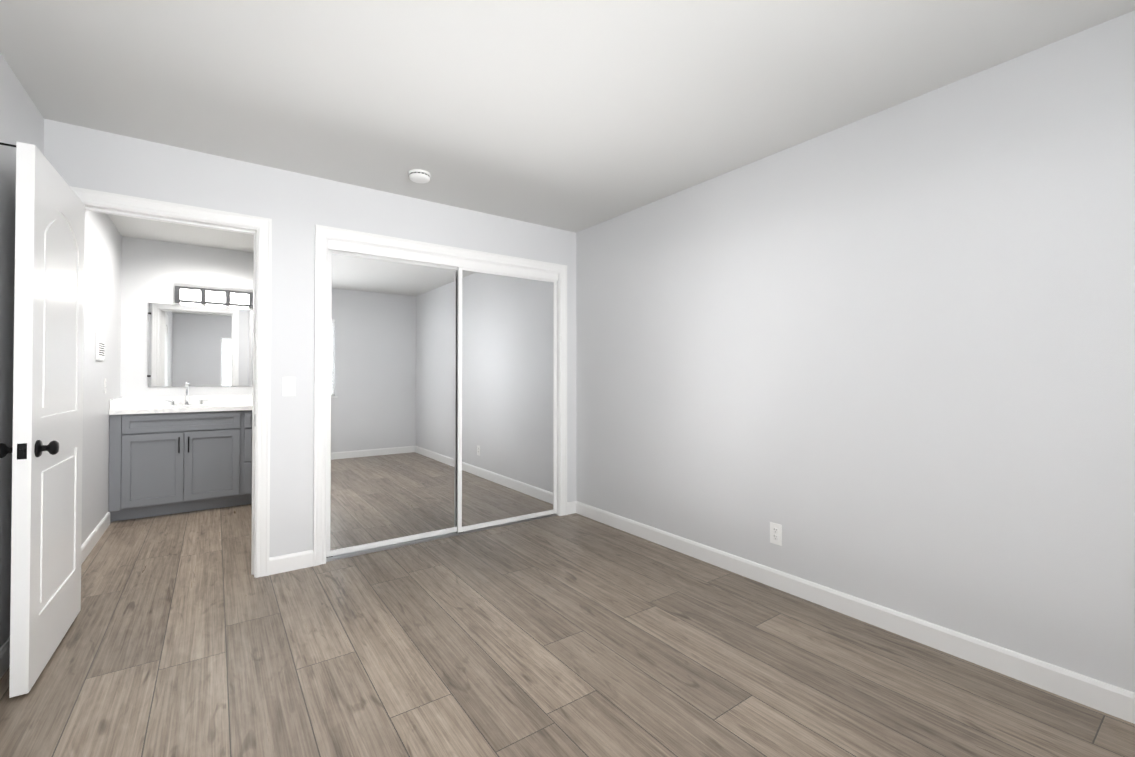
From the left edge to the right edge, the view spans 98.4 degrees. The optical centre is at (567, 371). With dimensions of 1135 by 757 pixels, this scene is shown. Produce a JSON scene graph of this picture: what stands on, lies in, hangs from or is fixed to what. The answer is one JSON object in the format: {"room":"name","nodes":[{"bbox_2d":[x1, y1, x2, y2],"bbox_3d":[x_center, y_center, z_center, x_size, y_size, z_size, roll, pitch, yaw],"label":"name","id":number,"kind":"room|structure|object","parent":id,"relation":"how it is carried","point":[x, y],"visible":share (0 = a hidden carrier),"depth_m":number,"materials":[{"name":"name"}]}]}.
{"room":"empty bedroom","nodes":[
{"label":"empty bedroom","id":0,"kind":"room"},
{"bbox_2d":[0,53,121,647],"bbox_3d":[-2.134,-0.021,1.688,0.120,2.440,6.790,0,-1,-36],"label":"wall","id":1,"kind":"structure","parent":0,"point":[21,119],"depth_m":3.17,"materials":[{"name":"paint"}]},
{"bbox_2d":[0,637,9,678],"bbox_3d":[-1.354,1.138,0.714,0.023,0.100,4.080,0,-1,-36],"label":"baseboard","id":2,"kind":"structure","parent":1,"relation":"attached to","point":[5,649],"depth_m":1.96,"materials":[{"name":"white wood"}]},
{"bbox_2d":[0,142,15,146],"bbox_3d":[-2.077,-0.834,1.793,0.083,0.024,0.024,0,-1,-36],"label":"door stop","id":3,"kind":"object","parent":1,"relation":"attached to","point":[5,144],"visible":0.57,"depth_m":1.80,"materials":[{"name":"black metal"}]},
{"bbox_2d":[0,142,84,697],"bbox_3d":[-2.238,0.175,2.124,0.164,2.034,0.801,0,-1,-36],"label":"door","id":4,"kind":"structure","parent":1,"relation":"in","point":[45,450],"depth_m":1.95,"materials":[{"name":"white wood"}]},
{"bbox_2d":[81,512,109,564],"bbox_3d":[-3.139,1.166,3.193,0.023,0.100,1.790,0,-1,-36],"label":"baseboard","id":5,"kind":"structure","parent":1,"relation":"attached to","point":[97,533],"depth_m":3.40,"materials":[{"name":"white wood"}]},
{"bbox_2d":[96,329,104,360],"bbox_3d":[-3.408,-0.190,3.575,0.014,0.220,0.260,0,-1,-36],"label":"air vent","id":6,"kind":"object","parent":1,"relation":"in","point":[100,344],"visible":1,"depth_m":3.53,"materials":[{"name":"white plastic"}]},
{"bbox_2d":[104,378,105,392],"bbox_3d":[-3.546,0.112,3.756,0.007,0.115,0.070,0,-1,-36],"label":"outlet","id":7,"kind":"object","parent":1,"relation":"attached to","point":[104,385],"visible":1,"depth_m":3.74,"materials":[{"name":"white plastic"}]},
{"bbox_2d":[109,398,123,409],"bbox_3d":[-3.814,0.272,4.142,0.020,0.080,0.553,0,-1,-36],"label":"backsplash","id":8,"kind":"structure","parent":1,"relation":"attached to","point":[113,403],"depth_m":4.04,"materials":[{"name":"white stone"}]},
{"bbox_2d":[120,236,253,396],"bbox_3d":[-2.718,0.021,5.377,3.243,2.440,0.120,0,-1,-36],"label":"wall","id":9,"kind":"structure","parent":0,"point":[154,271],"depth_m":4.54,"materials":[{"name":"paint"}]},
{"bbox_2d":[124,394,251,405],"bbox_3d":[-3.432,0.279,4.770,1.376,0.080,0.020,0,-1,-36],"label":"backsplash","id":10,"kind":"structure","parent":9,"relation":"attached to","point":[224,398],"depth_m":4.61,"materials":[{"name":"white stone"}]},
{"bbox_2d":[147,303,252,386],"bbox_3d":[-3.438,-0.238,4.781,1.010,0.775,0.009,0,-1,-36],"label":"bathroom mirror","id":11,"kind":"object","parent":9,"relation":"attached to","point":[197,346],"visible":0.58,"depth_m":4.70,"materials":[{"name":"mirror"}]},
{"bbox_2d":[175,286,252,307],"bbox_3d":[-3.416,-0.714,4.756,0.620,0.154,0.082,0,-1,-36],"label":"vanity light","id":12,"kind":"object","parent":9,"relation":"attached to","point":[204,296],"visible":0.9,"depth_m":4.72,"materials":[{"name":"white glass"}]},
{"bbox_2d":[44,119,575,557],"bbox_3d":[-1.275,-0.002,3.372,3.243,2.440,0.120,0,-1,-36],"label":"wall","id":13,"kind":"structure","parent":0,"point":[295,207],"depth_m":3.00,"materials":[{"name":"paint"}]},
{"bbox_2d":[70,186,271,577],"bbox_3d":[-2.193,0.149,2.709,0.932,2.124,0.158,0,-1,-36],"label":"door frame","id":14,"kind":"structure","parent":13,"relation":"attached to","point":[259,229],"depth_m":2.89,"materials":[{"name":"white wood"}]},
{"bbox_2d":[276,554,291,568],"bbox_3d":[-1.966,1.168,3.361,0.014,0.100,0.690,0,-1,-36],"label":"baseboard","id":15,"kind":"structure","parent":13,"relation":"attached to","point":[285,560],"depth_m":2.96,"materials":[{"name":"white wood"}]},
{"bbox_2d":[282,377,295,395],"bbox_3d":[-1.698,0.094,2.987,0.070,0.115,0.008,0,-1,-36],"label":"switch plate","id":16,"kind":"object","parent":13,"relation":"attached to","point":[288,386],"visible":1,"depth_m":2.98,"materials":[{"name":"white plastic"}]},
{"bbox_2d":[326,249,456,557],"bbox_3d":[-1.182,0.204,3.446,0.948,2.010,0.024,0,-1,-36],"label":"mirrored closet door","id":17,"kind":"structure","parent":13,"relation":"in","point":[391,401],"depth_m":3.40,"materials":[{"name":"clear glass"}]},
{"bbox_2d":[313,224,566,565],"bbox_3d":[-0.831,0.155,3.679,1.942,2.134,0.139,0,-1,-36],"label":"trim","id":18,"kind":"structure","parent":13,"relation":"attached to","point":[323,234],"depth_m":3.21,"materials":[{"name":"white wood"}]},
{"bbox_2d":[328,239,557,280],"bbox_3d":[-0.831,-0.807,3.691,1.794,0.062,0.080,0,-1,-36],"label":"rail","id":19,"kind":"object","parent":13,"relation":"attached to","point":[389,253],"visible":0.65,"depth_m":3.55,"materials":[{"name":"white metal"}]},
{"bbox_2d":[457,267,556,532],"bbox_3d":[-0.461,0.209,3.932,0.894,2.010,0.024,0,-1,-36],"label":"mirrored closet door","id":20,"kind":"structure","parent":13,"relation":"in","point":[506,398],"depth_m":3.90,"materials":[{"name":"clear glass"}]},
{"bbox_2d":[0,504,1134,756],"bbox_3d":[-0.769,1.260,2.656,3.483,0.100,6.790,0,-1,-36],"label":"floor","id":21,"kind":"structure","parent":0,"point":[188,634],"depth_m":1.99,"materials":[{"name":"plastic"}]},
{"bbox_2d":[108,410,251,521],"bbox_3d":[-3.262,0.794,4.529,1.376,0.875,0.601,0,-1,-36],"label":"bathroom vanity","id":22,"kind":"object","parent":21,"relation":"on","point":[176,454],"depth_m":4.17,"materials":[{"name":"grey wood"}]},
{"bbox_2d":[109,402,251,413],"bbox_3d":[-3.267,0.336,4.541,1.376,0.040,0.583,0,-1,-36],"label":"countertop","id":23,"kind":"structure","parent":22,"relation":"on","point":[207,405],"depth_m":4.32,"materials":[{"name":"white stone"}]},
{"bbox_2d":[168,382,207,405],"bbox_3d":[-3.524,0.207,4.532,0.336,0.219,0.162,0,-1,-36],"label":"faucet","id":24,"kind":"object","parent":23,"relation":"on","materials":[{"name":"silver metal"}]},
{"bbox_2d":[326,514,557,561],"bbox_3d":[-0.833,1.215,3.671,1.794,0.013,0.074,0,-1,-36],"label":"rail","id":25,"kind":"object","parent":21,"relation":"on","point":[372,550],"visible":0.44,"depth_m":3.49,"materials":[{"name":"metal"}]},
{"bbox_2d":[0,0,1134,252],"bbox_3d":[-0.769,-1.280,2.685,3.483,0.100,6.790,0,-1,-36],"label":"ceiling","id":26,"kind":"structure","parent":0,"point":[576,116],"depth_m":2.08,"materials":[{"name":"paint"}]},
{"bbox_2d":[408,169,430,182],"bbox_3d":[-0.918,-1.205,3.039,0.132,0.042,0.132,0,-1,-36],"label":"smoke detector","id":27,"kind":"object","parent":26,"relation":"attached to","point":[419,176],"visible":1,"depth_m":3.00,"materials":[{"name":"white plastic"}]},
{"bbox_2d":[576,10,1134,692],"bbox_3d":[0.595,0.001,3.653,0.120,2.440,6.790,0,-1,-36],"label":"wall","id":28,"kind":"structure","parent":0,"point":[884,358],"depth_m":2.21,"materials":[{"name":"paint"}]},
{"bbox_2d":[770,522,781,545],"bbox_3d":[1.166,0.911,2.742,0.007,0.115,0.070,0,-1,-36],"label":"electrical outlet plate","id":29,"kind":"object","parent":28,"relation":"attached to","point":[775,533],"visible":1,"depth_m":2.74,"materials":[{"name":"white plastic"}]},
{"bbox_2d":[568,501,1134,723],"bbox_3d":[1.255,1.159,2.593,0.033,0.100,4.080,0,-1,-36],"label":"baseboard","id":30,"kind":"structure","parent":28,"relation":"attached to","point":[1094,693],"depth_m":2.20,"materials":[{"name":"white wood"}]}
]}

